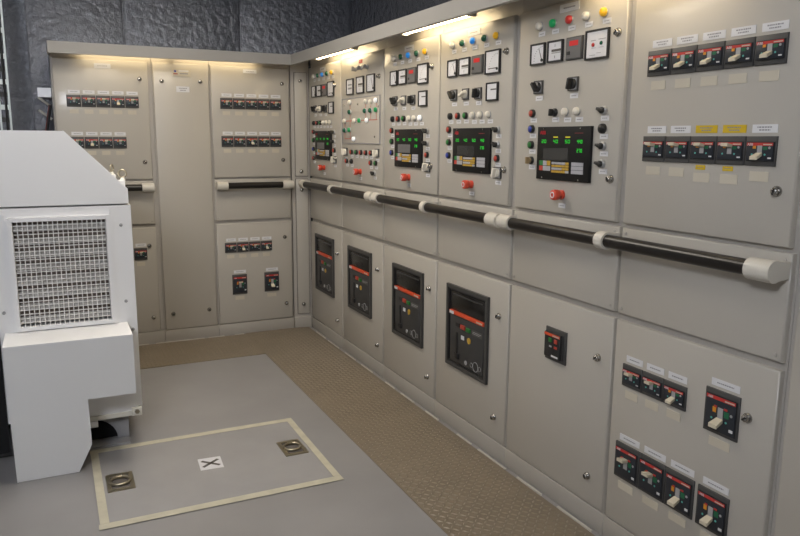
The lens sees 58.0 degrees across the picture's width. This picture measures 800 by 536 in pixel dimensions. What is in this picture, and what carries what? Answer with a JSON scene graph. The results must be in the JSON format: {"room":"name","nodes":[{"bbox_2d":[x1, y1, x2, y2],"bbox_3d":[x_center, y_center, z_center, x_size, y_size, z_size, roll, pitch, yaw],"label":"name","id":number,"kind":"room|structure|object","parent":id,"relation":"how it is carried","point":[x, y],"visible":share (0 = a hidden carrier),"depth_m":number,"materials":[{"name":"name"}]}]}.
{"room":"electrical room","nodes":[
{"label":"electrical room","id":0,"kind":"room"},
{"bbox_2d":[0,0,33,130],"bbox_3d":[-3.878,-0.847,5.142,2.300,2.800,0.470,-4,11,-25],"label":"wall","id":1,"kind":"structure","parent":0,"point":[13,10],"depth_m":5.59,"materials":[{"name":"silver metal"}]},
{"bbox_2d":[23,0,350,279],"bbox_3d":[-1.538,-0.971,5.920,2.600,2.800,0.120,-4,11,-25],"label":"wall","id":2,"kind":"structure","parent":0,"point":[290,27],"depth_m":5.61,"materials":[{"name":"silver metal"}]},
{"bbox_2d":[37,88,52,130],"bbox_3d":[-2.570,-1.118,5.230,0.093,0.360,0.159,-4,11,-25],"label":"wall bracket","id":3,"kind":"object","parent":2,"relation":"attached to","point":[42,92],"visible":0.8,"depth_m":5.17,"materials":[{"name":"silver metal"}]},
{"bbox_2d":[0,327,601,535],"bbox_3d":[-0.891,1.191,2.108,5.200,0.100,9.700,-4,11,-25],"label":"floor","id":4,"kind":"structure","parent":0,"point":[198,397],"depth_m":3.14,"materials":[{"name":"paint"}]},
{"bbox_2d":[0,0,12,129],"bbox_3d":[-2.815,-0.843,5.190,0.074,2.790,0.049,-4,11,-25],"label":"ladder","id":5,"kind":"object","parent":4,"relation":"on","point":[3,68],"visible":0.3,"depth_m":5.10,"materials":[{"name":"silver metal"}]},
{"bbox_2d":[0,130,141,482],"bbox_3d":[-2.146,0.107,3.490,1.575,1.527,1.250,-4,11,-25],"label":"enclosure","id":6,"kind":"object","parent":4,"relation":"on","point":[70,376],"visible":1,"depth_m":3.27,"materials":[{"name":"white metal"}]},
{"bbox_2d":[6,208,118,331],"bbox_3d":[-1.558,0.006,3.354,0.437,0.560,0.068,-4,11,-25],"label":"ventilation grille","id":7,"kind":"object","parent":6,"relation":"attached to","point":[62,264],"depth_m":3.35,"materials":[{"name":"white metal"}]},
{"bbox_2d":[0,130,128,206],"bbox_3d":[-2.203,-0.498,3.493,1.560,0.337,1.000,-4,11,-25],"label":"hood","id":8,"kind":"object","parent":6,"relation":"attached to","point":[38,168],"depth_m":3.25,"materials":[{"name":"white metal"}]},
{"bbox_2d":[49,53,164,344],"bbox_3d":[-2.117,-0.489,5.238,0.633,2.085,0.644,-4,11,-25],"label":"tall cabinet","id":9,"kind":"object","parent":4,"relation":"on","point":[104,104],"depth_m":4.99,"materials":[{"name":"beige metal"}]},
{"bbox_2d":[150,58,218,341],"bbox_3d":[-1.668,-0.531,5.491,0.395,2.085,0.570,-4,11,-25],"label":"tall cabinet","id":10,"kind":"object","parent":4,"relation":"on","point":[180,88],"visible":0.98,"depth_m":5.25,"materials":[{"name":"grey metal"}]},
{"bbox_2d":[139,333,264,368],"bbox_3d":[-2.273,0.649,4.770,2.663,0.008,0.574,-4,11,-25],"label":"plate","id":11,"kind":"object","parent":4,"relation":"on","point":[170,353],"visible":0.46,"depth_m":5.14,"materials":[{"name":"beige metal"}]},
{"bbox_2d":[90,418,342,530],"bbox_3d":[-0.876,0.909,3.350,1.010,0.016,0.790,-4,11,-25],"label":"floor hatch","id":12,"kind":"object","parent":4,"relation":"on","point":[149,480],"visible":1,"depth_m":3.30,"materials":[{"name":"paint"}]},
{"bbox_2d":[208,61,294,335],"bbox_3d":[-1.204,-0.560,5.671,0.596,2.085,0.644,-4,11,-25],"label":"tall cabinet","id":13,"kind":"object","parent":4,"relation":"on","point":[250,102],"depth_m":5.46,"materials":[{"name":"beige metal"}]},
{"bbox_2d":[47,40,310,66],"bbox_3d":[-1.350,-1.535,5.343,2.275,0.073,0.682,-4,11,-25],"label":"canopy","id":14,"kind":"object","parent":13,"relation":"attached to","point":[64,47],"visible":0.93,"depth_m":4.86,"materials":[{"name":"grey metal"}]},
{"bbox_2d":[289,61,311,327],"bbox_3d":[-0.778,-0.554,5.655,0.141,2.085,0.120,-3,11,-16],"label":"tall cabinet","id":15,"kind":"object","parent":4,"relation":"on","point":[298,74],"visible":0.99,"depth_m":5.62,"materials":[{"name":"beige metal"}]},
{"bbox_2d":[309,53,344,348],"bbox_3d":[-0.329,-0.512,5.434,0.600,2.085,0.684,-4,11,-25],"label":"tall cabinet","id":16,"kind":"object","parent":4,"relation":"on","point":[325,74],"visible":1,"depth_m":5.27,"materials":[{"name":"grey metal"}]},
{"bbox_2d":[310,105,316,112],"bbox_3d":[-0.645,-1.182,5.365,0.036,0.052,0.056,-4,11,-25],"label":"switch","id":17,"kind":"object","parent":16,"relation":"attached to","point":[313,107],"depth_m":5.35,"materials":[{"name":"grey plastic"}]},
{"bbox_2d":[315,105,321,112],"bbox_3d":[-0.597,-1.163,5.266,0.036,0.052,0.056,-4,11,-25],"label":"switch","id":18,"kind":"object","parent":16,"relation":"attached to","point":[318,108],"depth_m":5.26,"materials":[{"name":"grey plastic"}]},
{"bbox_2d":[321,105,326,111],"bbox_3d":[-0.548,-1.142,5.166,0.036,0.052,0.056,-4,11,-25],"label":"switch","id":19,"kind":"object","parent":16,"relation":"attached to","point":[323,107],"depth_m":5.16,"materials":[{"name":"grey plastic"}]},
{"bbox_2d":[330,156,336,162],"bbox_3d":[-0.471,-0.761,5.067,0.036,0.052,0.056,-4,11,-25],"label":"switch","id":20,"kind":"object","parent":16,"relation":"attached to","point":[333,159],"depth_m":5.05,"materials":[{"name":"grey plastic"}]},
{"bbox_2d":[298,180,372,201],"bbox_3d":[-0.445,-0.540,4.980,0.093,0.062,1.374,-4,11,-25],"label":"handrail","id":21,"kind":"object","parent":16,"relation":"attached to","point":[331,189],"visible":0.83,"depth_m":4.89,"materials":[{"name":"black"}]},
{"bbox_2d":[341,39,386,377],"bbox_3d":[-0.028,-0.400,4.820,0.600,2.085,0.698,-4,11,-25],"label":"tall cabinet","id":22,"kind":"object","parent":4,"relation":"on","point":[363,69],"visible":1,"depth_m":4.66,"materials":[{"name":"grey metal"}]},
{"bbox_2d":[341,148,347,155],"bbox_3d":[-0.381,-0.786,4.873,0.036,0.052,0.056,-4,11,-25],"label":"switch","id":23,"kind":"object","parent":22,"relation":"attached to","point":[344,151],"depth_m":4.86,"materials":[{"name":"grey plastic"}]},
{"bbox_2d":[372,149,378,157],"bbox_3d":[-0.153,-0.702,4.407,0.036,0.052,0.056,-4,11,-25],"label":"switch","id":24,"kind":"object","parent":22,"relation":"attached to","point":[375,153],"depth_m":4.40,"materials":[{"name":"grey plastic"}]},
{"bbox_2d":[383,24,443,414],"bbox_3d":[0.272,-0.287,4.206,0.600,2.085,0.684,-4,11,-25],"label":"tall cabinet","id":25,"kind":"object","parent":4,"relation":"on","point":[412,61],"visible":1,"depth_m":4.04,"materials":[{"name":"grey metal"}]},
{"bbox_2d":[389,96,397,105],"bbox_3d":[-0.041,-0.956,4.129,0.036,0.052,0.056,-4,11,-25],"label":"switch","id":26,"kind":"object","parent":25,"relation":"attached to","point":[393,100],"depth_m":4.12,"materials":[{"name":"grey plastic"}]},
{"bbox_2d":[397,95,405,104],"bbox_3d":[0.007,-0.937,4.030,0.036,0.052,0.056,-4,11,-25],"label":"switch","id":27,"kind":"object","parent":25,"relation":"attached to","point":[402,100],"depth_m":4.02,"materials":[{"name":"grey plastic"}]},
{"bbox_2d":[407,95,415,104],"bbox_3d":[0.056,-0.916,3.930,0.036,0.052,0.056,-4,11,-25],"label":"switch","id":28,"kind":"object","parent":25,"relation":"attached to","point":[411,99],"depth_m":3.92,"materials":[{"name":"black plastic"}]},
{"bbox_2d":[421,140,428,145],"bbox_3d":[0.132,-0.660,3.820,0.031,0.032,0.033,-4,11,-25],"label":"switch","id":29,"kind":"object","parent":25,"relation":"attached to","point":[426,142],"depth_m":3.81,"materials":[{"name":"black plastic"}]},
{"bbox_2d":[422,128,428,133],"bbox_3d":[0.132,-0.725,3.808,0.031,0.032,0.033,-4,11,-25],"label":"switch","id":30,"kind":"object","parent":25,"relation":"attached to","point":[425,130],"depth_m":3.80,"materials":[{"name":"black plastic"}]},
{"bbox_2d":[421,162,430,171],"bbox_3d":[0.133,-0.536,3.832,0.036,0.052,0.056,-4,11,-25],"label":"switch","id":31,"kind":"object","parent":25,"relation":"attached to","point":[426,166],"depth_m":3.82,"materials":[{"name":"grey"}]},
{"bbox_2d":[370,192,508,227],"bbox_3d":[0.154,-0.317,3.755,0.093,0.062,1.357,-4,11,-25],"label":"handrail","id":32,"kind":"object","parent":25,"relation":"attached to","point":[489,218],"visible":0.9,"depth_m":3.61,"materials":[{"name":"black"}]},
{"bbox_2d":[245,327,594,535],"bbox_3d":[0.245,0.941,3.235,0.519,0.010,5.595,-4,11,-25],"label":"rubber floor mat","id":33,"kind":"object","parent":4,"relation":"on","point":[460,487],"visible":1,"depth_m":3.52,"materials":[{"name":"beige"}]},
{"bbox_2d":[435,0,523,464],"bbox_3d":[0.570,-0.176,3.597,0.600,2.085,0.685,-4,11,-25],"label":"tall cabinet","id":34,"kind":"object","parent":4,"relation":"on","point":[480,54],"visible":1,"depth_m":3.43,"materials":[{"name":"grey metal"}]},
{"bbox_2d":[291,0,518,64],"bbox_3d":[0.500,-1.168,3.367,0.682,0.073,4.570,-4,11,-25],"label":"light canopy","id":35,"kind":"object","parent":34,"relation":"attached to","point":[454,9],"depth_m":3.60,"materials":[{"name":"grey metal"}]},
{"bbox_2d":[447,89,456,100],"bbox_3d":[0.251,-0.847,3.531,0.036,0.052,0.056,-4,11,-25],"label":"switch","id":36,"kind":"object","parent":34,"relation":"attached to","point":[452,93],"depth_m":3.52,"materials":[{"name":"grey plastic"}]},
{"bbox_2d":[449,42,454,48],"bbox_3d":[0.251,-1.084,3.512,0.020,0.034,0.034,-4,11,-25],"label":"lamp","id":37,"kind":"object","parent":34,"relation":"attached to","point":[451,44],"depth_m":3.50,"materials":[{"name":"beige plastic"}]},
{"bbox_2d":[459,39,464,46],"bbox_3d":[0.293,-1.068,3.426,0.020,0.034,0.034,-4,11,-25],"label":"lamp","id":38,"kind":"object","parent":34,"relation":"attached to","point":[461,41],"depth_m":3.42,"materials":[{"name":"green plastic"}]},
{"bbox_2d":[458,88,468,99],"bbox_3d":[0.300,-0.828,3.432,0.036,0.052,0.056,-4,11,-25],"label":"switch","id":39,"kind":"object","parent":34,"relation":"attached to","point":[464,94],"depth_m":3.42,"materials":[{"name":"grey plastic"}]},
{"bbox_2d":[469,112,474,118],"bbox_3d":[0.337,-0.718,3.391,0.020,0.034,0.034,-4,11,-25],"label":"lamp","id":40,"kind":"object","parent":34,"relation":"attached to","point":[471,114],"depth_m":3.38,"materials":[{"name":"beige plastic"}]},
{"bbox_2d":[469,37,475,44],"bbox_3d":[0.334,-1.053,3.341,0.020,0.034,0.034,-4,11,-25],"label":"lamp","id":41,"kind":"object","parent":34,"relation":"attached to","point":[472,40],"depth_m":3.33,"materials":[{"name":"blue plastic"}]},
{"bbox_2d":[471,87,481,98],"bbox_3d":[0.349,-0.807,3.333,0.036,0.052,0.056,-4,11,-25],"label":"switch","id":42,"kind":"object","parent":34,"relation":"attached to","point":[476,91],"depth_m":3.32,"materials":[{"name":"black plastic"}]},
{"bbox_2d":[476,111,482,118],"bbox_3d":[0.365,-0.708,3.332,0.020,0.034,0.034,-4,11,-25],"label":"lamp","id":43,"kind":"object","parent":34,"relation":"attached to","point":[479,114],"depth_m":3.32,"materials":[{"name":"beige plastic"}]},
{"bbox_2d":[481,34,487,41],"bbox_3d":[0.377,-1.037,3.253,0.020,0.034,0.034,-4,11,-25],"label":"lamp","id":44,"kind":"object","parent":34,"relation":"attached to","point":[484,37],"depth_m":3.24,"materials":[{"name":"green plastic"}]},
{"bbox_2d":[485,111,490,117],"bbox_3d":[0.396,-0.696,3.270,0.020,0.034,0.034,-4,11,-25],"label":"lamp","id":45,"kind":"object","parent":34,"relation":"attached to","point":[487,113],"depth_m":3.26,"materials":[{"name":"beige plastic"}]},
{"bbox_2d":[491,141,499,147],"bbox_3d":[0.424,-0.551,3.222,0.031,0.032,0.033,-4,11,-25],"label":"switch","id":46,"kind":"object","parent":34,"relation":"attached to","point":[496,144],"depth_m":3.21,"materials":[{"name":"black plastic"}]},
{"bbox_2d":[491,126,499,132],"bbox_3d":[0.424,-0.615,3.211,0.031,0.032,0.033,-4,11,-25],"label":"switch","id":47,"kind":"object","parent":34,"relation":"attached to","point":[496,129],"depth_m":3.20,"materials":[{"name":"black plastic"}]},
{"bbox_2d":[490,167,501,178],"bbox_3d":[0.425,-0.426,3.234,0.036,0.052,0.056,-4,11,-25],"label":"switch","id":48,"kind":"object","parent":34,"relation":"attached to","point":[496,173],"depth_m":3.22,"materials":[{"name":"grey plastic"}]},
{"bbox_2d":[493,32,498,39],"bbox_3d":[0.419,-1.021,3.168,0.020,0.034,0.034,-4,11,-25],"label":"lamp","id":49,"kind":"object","parent":34,"relation":"attached to","point":[495,34],"depth_m":3.16,"materials":[{"name":"yellow plastic"}]},
{"bbox_2d":[505,0,636,534],"bbox_3d":[0.864,-0.066,2.996,0.600,2.085,0.668,-4,11,-25],"label":"tall cabinet","id":50,"kind":"object","parent":4,"relation":"on","point":[577,56],"visible":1,"depth_m":2.83,"materials":[{"name":"grey metal"}]},
{"bbox_2d":[525,156,533,163],"bbox_3d":[0.535,-0.449,3.004,0.031,0.032,0.033,-4,11,-25],"label":"switch","id":51,"kind":"object","parent":50,"relation":"attached to","point":[529,159],"depth_m":3.00,"materials":[{"name":"brown"}]},
{"bbox_2d":[530,80,543,93],"bbox_3d":[0.549,-0.732,2.922,0.036,0.052,0.056,-4,11,-25],"label":"switch","id":52,"kind":"object","parent":50,"relation":"attached to","point":[537,86],"depth_m":2.91,"materials":[{"name":"grey plastic"}]},
{"bbox_2d":[535,22,542,30],"bbox_3d":[0.555,-0.968,2.889,0.021,0.035,0.036,-4,11,-25],"label":"lamp","id":53,"kind":"object","parent":50,"relation":"attached to","point":[538,25],"depth_m":2.88,"materials":[{"name":"beige plastic"}]},
{"bbox_2d":[548,108,557,116],"bbox_3d":[0.599,-0.613,2.843,0.031,0.032,0.033,-4,11,-25],"label":"switch","id":54,"kind":"object","parent":50,"relation":"attached to","point":[552,112],"depth_m":2.84,"materials":[{"name":"black plastic"}]},
{"bbox_2d":[549,19,556,27],"bbox_3d":[0.593,-0.954,2.812,0.021,0.035,0.036,-4,11,-25],"label":"lamp","id":55,"kind":"object","parent":50,"relation":"attached to","point":[552,22],"depth_m":2.80,"materials":[{"name":"green plastic"}]},
{"bbox_2d":[561,107,568,115],"bbox_3d":[0.633,-0.604,2.785,0.020,0.034,0.034,-4,11,-25],"label":"lamp","id":56,"kind":"object","parent":50,"relation":"attached to","point":[564,110],"depth_m":2.78,"materials":[{"name":"beige plastic"}]},
{"bbox_2d":[565,15,573,24],"bbox_3d":[0.636,-0.938,2.724,0.021,0.035,0.036,-4,11,-25],"label":"lamp","id":57,"kind":"object","parent":50,"relation":"attached to","point":[569,19],"depth_m":2.72,"materials":[{"name":"red plastic"}]},
{"bbox_2d":[565,76,578,90],"bbox_3d":[0.644,-0.697,2.728,0.036,0.052,0.056,-4,11,-25],"label":"switch","id":58,"kind":"object","parent":50,"relation":"attached to","point":[572,82],"depth_m":2.72,"materials":[{"name":"grey plastic"}]},
{"bbox_2d":[572,107,580,115],"bbox_3d":[0.663,-0.592,2.724,0.020,0.034,0.034,-4,11,-25],"label":"lamp","id":59,"kind":"object","parent":50,"relation":"attached to","point":[576,111],"depth_m":2.72,"materials":[{"name":"beige plastic"}]},
{"bbox_2d":[581,11,590,20],"bbox_3d":[0.677,-0.922,2.639,0.021,0.035,0.036,-4,11,-25],"label":"lamp","id":60,"kind":"object","parent":50,"relation":"attached to","point":[585,15],"depth_m":2.63,"materials":[{"name":"beige plastic"}]},
{"bbox_2d":[593,159,604,167],"bbox_3d":[0.723,-0.378,2.620,0.031,0.032,0.033,-4,11,-25],"label":"switch","id":61,"kind":"object","parent":50,"relation":"attached to","point":[600,163],"depth_m":2.61,"materials":[{"name":"black plastic"}]},
{"bbox_2d":[594,141,605,150],"bbox_3d":[0.723,-0.441,2.609,0.031,0.032,0.033,-4,11,-25],"label":"switch","id":62,"kind":"object","parent":50,"relation":"attached to","point":[601,145],"depth_m":2.60,"materials":[{"name":"black plastic"}]},
{"bbox_2d":[595,106,607,114],"bbox_3d":[0.722,-0.567,2.591,0.031,0.032,0.033,-4,11,-25],"label":"switch","id":63,"kind":"object","parent":50,"relation":"attached to","point":[602,110],"depth_m":2.58,"materials":[{"name":"black plastic"}]},
{"bbox_2d":[599,7,608,16],"bbox_3d":[0.719,-0.907,2.554,0.021,0.035,0.036,-4,11,-25],"label":"lamp","id":64,"kind":"object","parent":50,"relation":"attached to","point":[603,11],"depth_m":2.55,"materials":[{"name":"yellow plastic"}]},
{"bbox_2d":[496,214,790,283],"bbox_3d":[0.743,-0.097,2.550,0.093,0.062,1.329,-4,11,-25],"label":"handrail","id":65,"kind":"object","parent":50,"relation":"attached to","point":[753,268],"visible":1,"depth_m":2.29,"materials":[{"name":"black rubber"}]},
{"bbox_2d":[602,0,799,535],"bbox_3d":[1.158,0.042,2.401,0.593,2.085,0.673,-4,11,-25],"label":"tall cabinet","id":66,"kind":"object","parent":4,"relation":"on","point":[702,354],"visible":0.99,"depth_m":2.24,"materials":[{"name":"grey metal"}]},
{"bbox_2d":[771,263,799,535],"bbox_3d":[1.450,0.146,1.832,0.570,2.085,0.618,-4,11,-25],"label":"tall cabinet","id":67,"kind":"object","parent":4,"relation":"on","point":[786,510],"visible":1,"depth_m":2.02,"materials":[{"name":"beige metal"}]},
{"bbox_2d":[351,0,451,33],"bbox_3d":[1.479,-0.352,2.590,0.098,2.800,8.600,-4,11,-25],"label":"wall","id":68,"kind":"structure","parent":0,"point":[365,14],"depth_m":5.63,"materials":[{"name":"silver metal"}]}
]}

